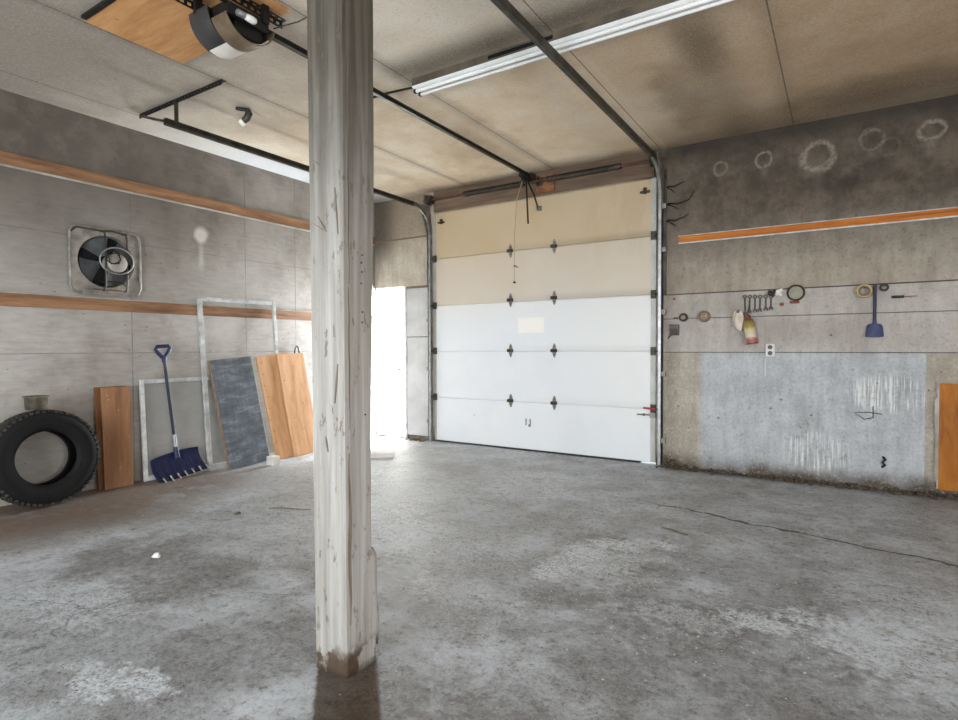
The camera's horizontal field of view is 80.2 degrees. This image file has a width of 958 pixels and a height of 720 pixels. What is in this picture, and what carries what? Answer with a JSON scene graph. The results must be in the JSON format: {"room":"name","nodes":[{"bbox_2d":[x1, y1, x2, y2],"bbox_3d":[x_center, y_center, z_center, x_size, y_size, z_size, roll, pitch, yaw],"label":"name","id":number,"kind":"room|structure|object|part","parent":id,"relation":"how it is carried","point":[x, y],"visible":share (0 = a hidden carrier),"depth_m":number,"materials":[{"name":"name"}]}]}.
{"room":"garage","nodes":[
{"label":"garage","id":0,"kind":"room"},
{"bbox_2d":[0,89,375,506],"bbox_3d":[-4.048,-0.487,4.352,0.200,3.327,9.598,1,2,33],"label":"wall","id":1,"kind":"structure","parent":0,"point":[188,253],"depth_m":5.44,"materials":[{"name":"grey concrete"}]},
{"bbox_2d":[67,224,141,297],"bbox_3d":[-3.330,-0.886,5.120,0.174,0.612,0.610,1,2,33],"label":"exhaust fan","id":2,"kind":"object","parent":1,"relation":"attached to","point":[101,261],"visible":1,"depth_m":5.10,"materials":[{"name":"metal"}]},
{"bbox_3d":[-3.448,-0.796,5.047,0.039,0.202,0.187,1,2,33],"label":"blade","id":3,"kind":"part","parent":2,"relation":"part of","materials":[{"name":"grey metal"}]},
{"bbox_3d":[-3.438,-1.013,5.081,0.031,0.187,0.205,1,2,43],"label":"blade","id":4,"kind":"part","parent":2,"relation":"part of","materials":[{"name":"grey metal"}]},
{"bbox_3d":[-3.401,-0.888,5.165,0.007,0.464,0.464,1,2,33],"label":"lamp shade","id":5,"kind":"part","parent":2,"relation":"part of","materials":[{"name":"black metal"}]},
{"bbox_3d":[-3.266,-0.922,5.077,0.021,0.133,0.126,1,2,33],"label":"power cord","id":6,"kind":"part","parent":2,"relation":"part of","materials":[{"name":"black paint"}]},
{"bbox_3d":[-3.298,-0.873,5.153,0.115,0.170,0.170,1,2,33],"label":"motor","id":7,"kind":"part","parent":2,"relation":"part of","materials":[{"name":"grey metal"}]},
{"bbox_3d":[-3.342,-0.763,5.234,0.031,0.187,0.205,0,1,22],"label":"blade","id":8,"kind":"part","parent":2,"relation":"part of","materials":[{"name":"grey metal"}]},
{"bbox_3d":[-3.313,-0.980,5.256,0.039,0.202,0.187,1,2,33],"label":"blade","id":9,"kind":"part","parent":2,"relation":"part of","materials":[{"name":"grey metal"}]},
{"bbox_2d":[0,291,375,323],"bbox_3d":[-3.958,-0.479,4.295,0.014,0.105,9.198,1,2,33],"label":"trim","id":10,"kind":"structure","parent":1,"relation":"attached to","point":[6,299],"depth_m":5.38,"materials":[{"name":"brown wood"}]},
{"bbox_2d":[0,150,375,245],"bbox_3d":[-3.962,-1.607,4.270,0.014,0.101,9.198,1,2,33],"label":"trim","id":11,"kind":"structure","parent":1,"relation":"attached to","point":[7,158],"depth_m":5.40,"materials":[{"name":"brown wood"}]},
{"bbox_2d":[385,292,404,430],"bbox_3d":[-1.270,0.020,8.575,0.112,2.070,0.477,1,2,33],"label":"door","id":12,"kind":"structure","parent":1,"relation":"in","point":[394,302],"depth_m":8.60,"materials":[{"name":"white"}]},
{"bbox_2d":[0,433,957,719],"bbox_3d":[-0.214,1.319,1.924,9.508,0.200,9.758,1,2,33],"label":"floor","id":13,"kind":"structure","parent":0,"point":[143,657],"depth_m":2.90,"materials":[{"name":"concrete"}]},
{"bbox_2d":[0,409,100,506],"bbox_3d":[-3.520,0.787,4.587,0.294,0.776,0.772,1,2,34],"label":"tyre","id":14,"kind":"object","parent":13,"relation":"on","point":[82,444],"visible":1,"depth_m":4.54,"materials":[{"name":"rubber"}]},
{"bbox_2d":[22,395,49,409],"bbox_3d":[-3.571,0.343,4.585,0.176,0.110,0.176,1,2,33],"label":"tin can","id":15,"kind":"object","parent":14,"relation":"on","point":[32,402],"visible":1,"depth_m":4.53,"materials":[{"name":"grey metal"}]},
{"bbox_2d":[94,386,121,489],"bbox_3d":[-3.337,0.699,5.171,0.054,0.915,0.265,1,2,33],"label":"wooden board","id":16,"kind":"object","parent":13,"relation":"on","point":[97,403],"visible":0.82,"depth_m":5.07,"materials":[{"name":"brown wood"}]},
{"bbox_2d":[100,386,133,489],"bbox_3d":[-3.291,0.701,5.171,0.060,0.912,0.245,1,2,33],"label":"wooden board","id":17,"kind":"object","parent":13,"relation":"on","point":[116,425],"visible":1,"depth_m":5.16,"materials":[{"name":"wood"}]},
{"bbox_2d":[151,552,160,557],"bbox_3d":[-1.935,1.175,3.419,0.044,0.035,0.046,0,1,8],"label":"lump","id":18,"kind":"object","parent":13,"relation":"on","point":[155,555],"visible":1,"depth_m":3.40,"materials":[{"name":"white"}]},
{"bbox_2d":[150,344,209,482],"bbox_3d":[-2.934,0.508,5.554,0.233,1.331,0.510,1,1,32],"label":"snow shovel","id":19,"kind":"object","parent":13,"relation":"on","point":[175,465],"visible":0.94,"depth_m":5.54,"materials":[{"name":"blue plastic"}]},
{"bbox_2d":[173,446,179,457],"bbox_3d":[-2.970,0.903,5.579,0.060,0.110,0.060,-3,4,33],"label":"socket","id":20,"kind":"object","parent":19,"relation":"attached to","point":[176,452],"depth_m":5.56,"materials":[{"name":"blue plastic"}]},
{"bbox_3d":[-2.923,1.018,5.559,0.140,0.258,0.496,-3,4,33],"label":"blade","id":21,"kind":"part","parent":19,"relation":"part of","materials":[{"name":"blue plastic"}]},
{"bbox_2d":[139,376,225,481],"bbox_3d":[-2.908,0.658,5.837,0.081,0.965,1.070,1,2,33],"label":"frame","id":22,"kind":"object","parent":13,"relation":"on","point":[146,477],"visible":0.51,"depth_m":5.40,"materials":[{"name":"white paint"}]},
{"bbox_3d":[-2.931,0.196,5.840,0.024,0.040,0.996,-3,-1,33],"label":"rail","id":23,"kind":"part","parent":22,"relation":"part of","materials":[{"name":"grey paint"}]},
{"bbox_3d":[-2.885,1.118,5.833,0.024,0.045,0.996,-3,-1,33],"label":"rail","id":24,"kind":"part","parent":22,"relation":"part of","materials":[{"name":"white paint"}]},
{"bbox_2d":[196,297,278,470],"bbox_3d":[-2.591,0.231,6.258,0.152,1.809,0.971,1,2,33],"label":"door frame","id":25,"kind":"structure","parent":13,"relation":"on","point":[199,299],"depth_m":5.88,"materials":[{"name":"grey paint"}]},
{"bbox_3d":[-2.649,-0.647,6.264,0.026,0.040,0.865,-4,0,33],"label":"rail","id":26,"kind":"part","parent":25,"relation":"part of","materials":[{"name":"grey paint"}]},
{"bbox_3d":[-2.532,1.102,6.256,0.026,0.055,0.865,-4,0,33],"label":"rail","id":27,"kind":"part","parent":25,"relation":"part of","materials":[{"name":"grey paint"}]},
{"bbox_2d":[208,356,268,469],"bbox_3d":[-2.555,0.555,6.080,0.210,1.188,0.592,1,2,33],"label":"panel","id":28,"kind":"object","parent":13,"relation":"on","point":[233,381],"visible":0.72,"depth_m":6.06,"materials":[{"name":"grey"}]},
{"bbox_2d":[267,455,279,465],"bbox_3d":[-2.221,1.084,6.138,0.100,0.095,0.100,1,2,33],"label":"block","id":29,"kind":"object","parent":13,"relation":"on","point":[272,460],"visible":1,"depth_m":6.10,"materials":[{"name":"plastic"}]},
{"bbox_2d":[256,353,292,458],"bbox_3d":[-2.269,0.526,6.571,0.198,1.222,0.566,1,2,33],"label":"plywood panel","id":30,"kind":"object","parent":13,"relation":"on","point":[268,370],"visible":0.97,"depth_m":6.48,"materials":[{"name":"brown wood"}]},
{"bbox_2d":[269,507,310,509],"bbox_3d":[-1.476,1.159,4.437,0.341,0.011,0.020,0,1,9],"label":"stick","id":31,"kind":"object","parent":13,"relation":"on","point":[272,507],"visible":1,"depth_m":4.43,"materials":[{"name":"wood"}]},
{"bbox_2d":[276,353,312,456],"bbox_3d":[-2.136,0.519,6.727,0.211,1.211,0.453,1,2,33],"label":"plywood panel","id":32,"kind":"object","parent":13,"relation":"on","point":[292,370],"visible":0.93,"depth_m":6.71,"materials":[{"name":"brown wood"}]},
{"bbox_2d":[307,0,378,678],"bbox_3d":[-0.538,-0.451,2.244,0.196,3.327,0.191,1,2,33],"label":"timber post","id":33,"kind":"object","parent":13,"relation":"on","point":[339,32],"visible":1,"depth_m":2.18,"materials":[{"name":"wood"}]},
{"bbox_2d":[371,453,393,459],"bbox_3d":[-1.174,1.109,6.544,0.380,0.022,0.260,0,1,-5],"label":"floor plate","id":34,"kind":"object","parent":13,"relation":"on","point":[373,455],"visible":0.56,"depth_m":6.53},
{"bbox_2d":[405,438,426,441],"bbox_3d":[-0.858,1.083,7.726,0.331,0.026,0.134,1,2,33],"label":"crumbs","id":35,"kind":"object","parent":13,"relation":"on","point":[416,439],"visible":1,"depth_m":7.71,"materials":[{"name":"beige stone"}]},
{"bbox_2d":[17,452,947,719],"bbox_3d":[0.194,1.174,3.765,5.500,0.008,4.697,1,2,33],"label":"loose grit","id":36,"kind":"object","parent":13,"relation":"on","point":[413,452],"visible":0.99,"depth_m":3.00,"materials":[{"name":"grey gravel"}]},
{"bbox_2d":[663,455,684,469],"bbox_3d":[2.023,1.058,5.901,0.236,0.136,0.103,1,2,33],"label":"leaf litter","id":37,"kind":"object","parent":13,"relation":"on","point":[674,460],"visible":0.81,"depth_m":5.90,"materials":[{"name":"brown plant"}]},
{"bbox_2d":[661,527,687,534],"bbox_3d":[1.330,1.163,3.868,0.020,0.011,0.201,-1,2,-36],"label":"stick","id":38,"kind":"object","parent":13,"relation":"on","point":[661,527],"visible":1,"depth_m":3.86,"materials":[{"name":"wood"}]},
{"bbox_2d":[655,463,957,499],"bbox_3d":[3.136,1.117,5.144,3.041,0.062,0.205,1,2,33],"label":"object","id":39,"kind":"object","parent":13,"relation":"on","point":[667,466],"visible":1,"depth_m":5.20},
{"bbox_2d":[0,0,957,202],"bbox_3d":[-0.226,-2.183,1.847,9.508,0.150,9.758,1,2,33],"label":"ceiling","id":40,"kind":"structure","parent":0,"point":[736,67],"depth_m":4.37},
{"bbox_2d":[81,0,115,19],"bbox_3d":[-1.997,-2.121,3.238,1.090,0.020,0.030,1,2,33],"label":"batten","id":41,"kind":"object","parent":40,"relation":"attached to","point":[103,4],"visible":1,"depth_m":3.43,"materials":[{"name":"black paint"}]},
{"bbox_2d":[85,0,272,63],"bbox_3d":[-1.881,-2.130,3.559,1.000,0.016,0.630,1,2,33],"label":"plywood panel","id":42,"kind":"object","parent":40,"relation":"attached to","point":[163,27],"visible":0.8,"depth_m":3.60,"materials":[{"name":"brown wood"}]},
{"bbox_2d":[139,79,225,121],"bbox_3d":[-2.490,-2.048,4.675,1.205,0.225,0.106,1,2,33],"label":"hanger","id":43,"kind":"object","parent":40,"relation":"attached to","point":[176,101],"visible":1,"depth_m":4.70,"materials":[{"name":"black paint"}]},
{"bbox_2d":[236,107,252,125],"bbox_3d":[-2.019,-2.098,4.899,0.142,0.161,0.076,0,1,-1],"label":"lamp","id":44,"kind":"object","parent":40,"relation":"attached to","point":[246,118],"depth_m":4.88,"materials":[{"name":"black metal"}]},
{"bbox_2d":[246,0,288,16],"bbox_3d":[-1.386,-2.125,3.243,0.145,0.016,0.630,1,2,33],"label":"plywood panel","id":45,"kind":"object","parent":40,"relation":"attached to","point":[275,7],"visible":0.61,"depth_m":3.42,"materials":[{"name":"brown wood"}]},
{"bbox_2d":[175,0,537,282],"bbox_3d":[-0.298,-1.511,4.718,0.908,1.319,4.452,1,2,33],"label":"garage door opener","id":46,"kind":"object","parent":40,"relation":"hanging from","point":[226,30],"visible":0.98,"depth_m":3.37,"materials":[{"name":"metal"}]},
{"bbox_2d":[189,4,224,49],"bbox_3d":[-1.590,-1.944,3.331,0.180,0.160,0.118,1,2,33],"label":"hood","id":47,"kind":"object","parent":46,"relation":"attached to","point":[203,26],"depth_m":3.31,"materials":[{"name":"grey metal"}]},
{"bbox_2d":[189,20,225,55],"bbox_3d":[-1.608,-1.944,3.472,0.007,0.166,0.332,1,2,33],"label":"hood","id":48,"kind":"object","parent":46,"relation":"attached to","point":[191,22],"depth_m":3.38,"materials":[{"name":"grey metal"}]},
{"bbox_2d":[235,9,245,18],"bbox_3d":[-1.357,-1.973,3.239,0.038,0.037,0.049,1,2,33],"label":"bulb socket","id":49,"kind":"object","parent":46,"relation":"attached to","point":[239,14],"depth_m":3.23,"materials":[{"name":"metal"}]},
{"bbox_3d":[-1.325,-1.974,3.290,0.044,0.044,0.080,1,2,33],"label":"bulb","id":50,"kind":"part","parent":46,"relation":"part of","materials":[{"name":"clear glass"}]},
{"bbox_3d":[-0.947,-2.074,3.400,0.616,0.130,0.045,0,1,14],"label":"power cord","id":51,"kind":"part","parent":46,"relation":"part of","materials":[{"name":"black paint"}]},
{"bbox_3d":[-0.416,-2.115,5.074,0.036,0.010,3.690,1,2,33],"label":"drive chain","id":52,"kind":"part","parent":46,"relation":"part of","materials":[{"name":"black paint"}]},
{"bbox_3d":[-0.411,-2.115,5.083,0.036,0.036,3.710,1,2,33],"label":"drive rail","id":53,"kind":"part","parent":46,"relation":"part of","materials":[{"name":"metal"}]},
{"bbox_3d":[0.457,-1.492,6.597,0.008,1.148,0.134,-1,2,-43],"label":"release cord","id":54,"kind":"part","parent":46,"relation":"part of","materials":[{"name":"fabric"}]},
{"bbox_3d":[0.603,-1.845,6.624,0.063,0.515,0.263,1,2,39],"label":"door arm","id":55,"kind":"part","parent":46,"relation":"part of","materials":[{"name":"black paint"}]},
{"bbox_2d":[385,40,547,96],"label":"fluorescent light","id":56,"kind":"object","parent":40,"relation":"attached to","point":[526,52],"depth_m":4.08,"materials":[{"name":"white metal"}]},
{"bbox_2d":[543,0,733,53],"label":"fluorescent light","id":57,"kind":"object","parent":40,"relation":"attached to","point":[627,20],"depth_m":3.50,"materials":[{"name":"white metal"}]},
{"bbox_2d":[375,94,957,496],"bbox_3d":[2.319,-0.541,5.862,8.908,3.327,0.200,1,2,33],"label":"wall","id":58,"kind":"structure","parent":0,"point":[900,158],"depth_m":5.23,"materials":[{"name":"grey concrete"}]},
{"bbox_2d":[163,118,432,440],"bbox_3d":[-1.603,-0.446,6.144,0.074,3.130,3.548,1,2,33],"label":"door track","id":59,"kind":"object","parent":58,"relation":"attached to","point":[425,210],"visible":0.99,"depth_m":7.13,"materials":[{"name":"metal"}]},
{"bbox_2d":[377,433,404,437],"bbox_3d":[-1.203,1.076,8.114,0.520,0.018,0.180,1,2,33],"label":"trim","id":60,"kind":"structure","parent":58,"relation":"attached to","point":[380,434],"depth_m":8.11,"materials":[{"name":"metal"}]},
{"bbox_2d":[374,235,426,243],"bbox_3d":[-1.099,-1.669,7.867,0.948,0.020,0.008,1,2,33],"label":"trim","id":61,"kind":"structure","parent":58,"relation":"attached to","point":[422,235],"depth_m":7.84,"materials":[{"name":"grey"}]},
{"bbox_2d":[374,237,427,288],"bbox_3d":[-1.090,-1.341,7.887,0.948,0.650,0.022,1,2,33],"label":"wall panel","id":62,"kind":"object","parent":58,"relation":"attached to","point":[399,263],"depth_m":7.86,"materials":[{"name":"grey concrete"}]},
{"bbox_2d":[404,287,407,438],"bbox_3d":[-0.957,0.037,7.955,0.028,2.100,0.220,1,2,33],"label":"trim","id":63,"kind":"structure","parent":58,"relation":"attached to","point":[405,295],"depth_m":7.86,"materials":[{"name":"white paint"}]},
{"bbox_2d":[406,285,427,288],"bbox_3d":[-0.843,-0.994,7.742,0.370,0.030,0.016,1,2,33],"label":"trim","id":64,"kind":"structure","parent":58,"relation":"attached to","point":[422,286],"depth_m":7.73,"materials":[{"name":"brown wood"}]},
{"bbox_2d":[406,287,428,435],"bbox_3d":[-0.839,0.026,7.766,0.370,2.010,0.012,1,2,33],"label":"wall panel","id":65,"kind":"object","parent":58,"relation":"attached to","point":[417,298],"depth_m":7.76,"materials":[{"name":"white paint"}]},
{"bbox_2d":[431,177,657,462],"bbox_3d":[0.646,-0.420,6.819,3.057,3.046,0.098,1,2,33],"label":"door","id":66,"kind":"structure","parent":58,"relation":"in","point":[560,358],"depth_m":6.69,"materials":[{"name":"white metal"}]},
{"bbox_3d":[0.640,-1.638,6.825,2.855,0.610,0.045,1,2,33],"label":"panel","id":67,"kind":"part","parent":66,"relation":"part of","materials":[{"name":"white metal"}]},
{"bbox_3d":[0.642,-1.022,6.838,2.855,0.622,0.045,1,2,33],"label":"panel","id":68,"kind":"part","parent":66,"relation":"part of","materials":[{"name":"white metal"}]},
{"bbox_3d":[0.644,-0.410,6.852,2.855,0.603,0.045,1,2,33],"label":"panel","id":69,"kind":"part","parent":66,"relation":"part of","materials":[{"name":"white metal"}]},
{"bbox_3d":[0.648,0.795,6.878,2.855,0.578,0.045,1,2,33],"label":"panel","id":70,"kind":"part","parent":66,"relation":"part of","materials":[{"name":"white metal"}]},
{"bbox_3d":[0.646,0.199,6.865,2.855,0.615,0.045,1,2,33],"label":"panel","id":71,"kind":"part","parent":66,"relation":"part of","materials":[{"name":"white metal"}]},
{"bbox_2d":[640,187,649,193],"bbox_3d":[1.766,-1.803,6.059,0.105,0.065,0.029,1,2,33],"label":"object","id":72,"kind":"object","parent":66,"relation":"attached to","point":[643,190],"depth_m":6.05,"materials":[{"name":"metal"}]},
{"bbox_2d":[434,150,654,211],"bbox_3d":[0.629,-2.083,6.767,2.900,0.272,0.030,1,2,33],"label":"trim","id":73,"kind":"structure","parent":58,"relation":"attached to","point":[638,171],"depth_m":6.56,"materials":[{"name":"brown wood"}]},
{"bbox_2d":[423,150,665,206],"bbox_3d":[0.595,-2.061,6.706,3.150,0.200,0.170,1,2,33],"label":"shaft","id":74,"kind":"object","parent":58,"relation":"attached to","point":[544,183],"visible":0.98,"depth_m":6.62,"materials":[{"name":"metal"}]},
{"bbox_3d":[1.870,-2.082,5.892,0.004,0.130,0.170,1,2,33],"label":"bearing plate","id":75,"kind":"part","parent":74,"relation":"part of","materials":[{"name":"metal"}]},
{"bbox_2d":[490,0,666,464],"bbox_3d":[0.957,-0.510,4.448,0.074,3.316,3.648,1,2,33],"label":"door track","id":76,"kind":"object","parent":58,"relation":"attached to","point":[504,6],"visible":1,"depth_m":5.84,"materials":[{"name":"metal"}]},
{"bbox_2d":[668,324,678,338],"bbox_3d":[2.012,-0.294,5.894,0.110,0.147,0.056,1,2,33],"label":"switch box","id":77,"kind":"object","parent":58,"relation":"attached to","point":[673,329],"visible":1,"depth_m":5.87,"materials":[{"name":"metal"}]},
{"bbox_2d":[666,181,683,192],"bbox_3d":[2.028,-1.785,5.875,0.187,0.110,0.032,1,2,38],"label":"wire tail","id":78,"kind":"object","parent":58,"relation":"attached to","point":[668,186],"visible":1,"depth_m":5.89,"materials":[{"name":"black rubber"}]},
{"bbox_2d":[666,214,687,225],"bbox_3d":[2.046,-1.440,5.872,0.227,0.120,0.032,1,2,37],"label":"wire tail","id":79,"kind":"object","parent":58,"relation":"attached to","point":[668,220],"visible":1,"depth_m":5.88,"materials":[{"name":"black rubber"}]},
{"bbox_2d":[667,190,694,208],"bbox_3d":[2.071,-1.639,5.851,0.288,0.179,0.033,1,2,36],"label":"wire tail","id":80,"kind":"object","parent":58,"relation":"attached to","point":[694,190],"visible":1,"depth_m":5.86,"materials":[{"name":"black rubber"}]},
{"bbox_2d":[679,313,687,321],"bbox_3d":[2.099,-0.438,5.844,0.086,0.086,0.043,1,2,33],"label":"tape roll","id":81,"kind":"object","parent":58,"relation":"hanging from","point":[682,314],"visible":1,"depth_m":5.84,"materials":[{"name":"plastic"}]},
{"bbox_2d":[698,311,710,321],"bbox_3d":[2.271,-0.440,5.732,0.112,0.112,0.048,1,2,33],"label":"tape roll","id":82,"kind":"object","parent":58,"relation":"hanging from","point":[701,313],"visible":1,"depth_m":5.72,"materials":[{"name":"cardboard"}]},
{"bbox_2d":[732,310,745,330],"bbox_3d":[2.534,-0.386,5.550,0.126,0.210,0.074,1,2,33],"label":"rag","id":83,"kind":"object","parent":58,"relation":"hanging from","point":[738,318],"visible":0.94,"depth_m":5.53,"materials":[{"name":"white fabric"}]},
{"bbox_2d":[743,295,746,314],"bbox_3d":[2.591,-0.534,5.540,0.044,0.203,0.024,1,2,33],"label":"wrench","id":84,"kind":"object","parent":58,"relation":"hanging from","point":[745,312],"visible":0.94,"depth_m":5.54,"materials":[{"name":"metal"}]},
{"bbox_2d":[747,295,751,312],"bbox_3d":[2.625,-0.544,5.517,0.038,0.180,0.024,2,2,33],"label":"wrench","id":85,"kind":"object","parent":58,"relation":"hanging from","point":[750,311],"visible":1,"depth_m":5.52,"materials":[{"name":"metal"}]},
{"bbox_2d":[743,304,757,344],"bbox_3d":[2.618,-0.351,5.476,0.131,0.409,0.104,1,2,38],"label":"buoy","id":86,"kind":"object","parent":58,"relation":"hanging from","point":[749,325],"visible":1,"depth_m":5.44,"materials":[{"name":"red paint"}]},
{"bbox_2d":[753,295,756,312],"bbox_3d":[2.666,-0.545,5.492,0.038,0.172,0.024,1,2,33],"label":"wrench","id":87,"kind":"object","parent":58,"relation":"hanging from","point":[754,309],"visible":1,"depth_m":5.49,"materials":[{"name":"metal"}]},
{"bbox_2d":[757,295,761,311],"bbox_3d":[2.702,-0.547,5.468,0.042,0.164,0.024,1,2,33],"label":"wrench","id":88,"kind":"object","parent":58,"relation":"hanging from","point":[759,308],"visible":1,"depth_m":5.47,"materials":[{"name":"metal"}]},
{"bbox_2d":[763,295,767,310],"bbox_3d":[2.744,-0.548,5.441,0.038,0.156,0.024,-1,1,33],"label":"wrench","id":89,"kind":"object","parent":58,"relation":"hanging from","point":[764,295],"visible":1,"depth_m":5.44,"materials":[{"name":"metal"}]},
{"bbox_2d":[764,344,774,375],"bbox_3d":[2.777,0.000,5.433,0.090,0.312,0.024,1,2,33],"label":"power outlet","id":90,"kind":"object","parent":58,"relation":"attached to","point":[770,348],"visible":1,"depth_m":5.42,"materials":[{"name":"plastic"}]},
{"bbox_3d":[2.781,-0.094,5.430,0.080,0.124,0.020,1,2,33],"label":"plate","id":91,"kind":"part","parent":90,"relation":"part of","materials":[{"name":"plastic"}]},
{"bbox_2d":[769,296,772,309],"bbox_3d":[2.782,-0.550,5.417,0.038,0.148,0.024,1,2,33],"label":"wrench","id":92,"kind":"object","parent":58,"relation":"hanging from","point":[770,307],"visible":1,"depth_m":5.42,"materials":[{"name":"metal"}]},
{"bbox_2d":[767,288,782,296],"bbox_3d":[2.806,-0.637,5.385,0.137,0.078,0.057,1,2,33],"label":"gloves","id":93,"kind":"object","parent":58,"relation":"hanging from","point":[777,292],"visible":1,"depth_m":5.37,"materials":[{"name":"white fabric"}]},
{"bbox_2d":[663,352,925,493],"bbox_3d":[2.864,0.531,5.412,2.185,1.201,0.015,1,2,33],"label":"wall panel","id":94,"kind":"object","parent":58,"relation":"attached to","point":[721,411],"depth_m":5.31,"materials":[{"name":"grey concrete"}]},
{"bbox_2d":[787,285,804,300],"bbox_3d":[2.955,-0.627,5.302,0.152,0.152,0.026,1,2,33],"label":"round dial","id":95,"kind":"object","parent":58,"relation":"attached to","point":[794,292],"visible":1,"depth_m":5.30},
{"bbox_2d":[663,311,957,352],"bbox_3d":[3.979,-0.233,4.683,4.835,0.343,0.012,1,2,33],"label":"wall panel","id":96,"kind":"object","parent":58,"relation":"attached to","point":[906,331],"depth_m":5.20,"materials":[{"name":"grey concrete"}]},
{"bbox_2d":[663,280,957,318],"bbox_3d":[3.978,-0.532,4.675,4.835,0.248,0.014,1,2,33],"label":"wall panel","id":97,"kind":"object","parent":58,"relation":"attached to","point":[937,295],"depth_m":5.18,"materials":[{"name":"grey concrete"}]},
{"bbox_2d":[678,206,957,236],"bbox_3d":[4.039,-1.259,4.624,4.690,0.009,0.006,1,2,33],"label":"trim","id":98,"kind":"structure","parent":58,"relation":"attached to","point":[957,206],"depth_m":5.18,"materials":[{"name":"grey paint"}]},
{"bbox_2d":[678,208,957,243],"bbox_3d":[4.039,-1.222,4.621,4.685,0.063,0.012,1,2,33],"label":"trim","id":99,"kind":"structure","parent":58,"relation":"attached to","point":[951,211],"depth_m":5.17,"materials":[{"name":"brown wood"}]},
{"bbox_2d":[856,284,872,297],"bbox_3d":[3.389,-0.607,5.002,0.120,0.120,0.068,1,2,33],"label":"tape roll","id":100,"kind":"object","parent":58,"relation":"hanging from","point":[867,286],"visible":1,"depth_m":4.99,"materials":[{"name":"paper"}]},
{"bbox_2d":[854,406,881,419],"bbox_3d":[3.439,0.468,5.027,0.204,0.121,0.010,1,2,33],"label":"wire","id":101,"kind":"object","parent":58,"relation":"attached to","point":[873,406],"visible":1,"depth_m":5.02,"materials":[{"name":"metal"}]},
{"bbox_2d":[865,284,883,336],"bbox_3d":[3.461,-0.433,4.972,0.134,0.470,0.049,1,2,33],"label":"scoop","id":102,"kind":"object","parent":58,"relation":"hanging from","point":[874,329],"visible":1,"depth_m":4.97,"materials":[{"name":"plastic"}]},
{"bbox_3d":[3.458,-0.258,4.971,0.134,0.118,0.038,1,2,33],"label":"blade","id":103,"kind":"part","parent":102,"relation":"part of","materials":[{"name":"blue plastic"}]},
{"bbox_3d":[3.464,-0.510,4.976,0.024,0.298,0.025,1,2,33],"label":"handle","id":104,"kind":"part","parent":102,"relation":"part of","materials":[{"name":"blue plastic"}]},
{"bbox_2d":[881,456,885,467],"bbox_3d":[3.532,0.894,4.962,0.039,0.107,0.048,1,2,33],"label":"wall bracket","id":105,"kind":"object","parent":58,"relation":"attached to","point":[883,457],"visible":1,"depth_m":4.95,"materials":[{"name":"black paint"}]},
{"bbox_2d":[879,283,888,290],"bbox_3d":[3.518,-0.631,4.936,0.068,0.068,0.039,1,2,33],"label":"tape roll","id":106,"kind":"object","parent":58,"relation":"hanging from","point":[883,284],"visible":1,"depth_m":4.93,"materials":[{"name":"plastic"}]},
{"bbox_2d":[891,295,913,297],"bbox_3d":[3.639,-0.542,4.865,0.180,0.028,0.031,1,2,33],"label":"screwdriver","id":107,"kind":"object","parent":58,"relation":"attached to","point":[895,296],"visible":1,"depth_m":4.88,"materials":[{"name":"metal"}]},
{"bbox_3d":[3.602,-0.544,4.891,0.089,0.024,0.024,1,2,33],"label":"handle","id":108,"kind":"part","parent":107,"relation":"part of","materials":[{"name":"black plastic"}]},
{"bbox_2d":[933,382,939,488],"bbox_3d":[3.842,0.632,4.777,0.040,0.900,0.005,0,1,28],"label":"trim","id":109,"kind":"structure","parent":58,"relation":"attached to","point":[936,403],"depth_m":4.78,"materials":[{"name":"wood"}]},
{"bbox_2d":[938,383,957,491],"bbox_3d":[4.223,0.648,4.545,0.860,0.895,0.018,1,2,33],"label":"wood panel","id":110,"kind":"object","parent":58,"relation":"attached to","point":[948,393],"depth_m":4.74,"materials":[{"name":"orange wood"}]},
{"label":"outside","id":111,"kind":"structure","parent":0,"visible":0},
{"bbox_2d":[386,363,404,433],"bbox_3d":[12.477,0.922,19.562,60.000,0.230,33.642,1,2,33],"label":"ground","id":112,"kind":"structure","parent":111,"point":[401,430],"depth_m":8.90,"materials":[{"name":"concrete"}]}
]}

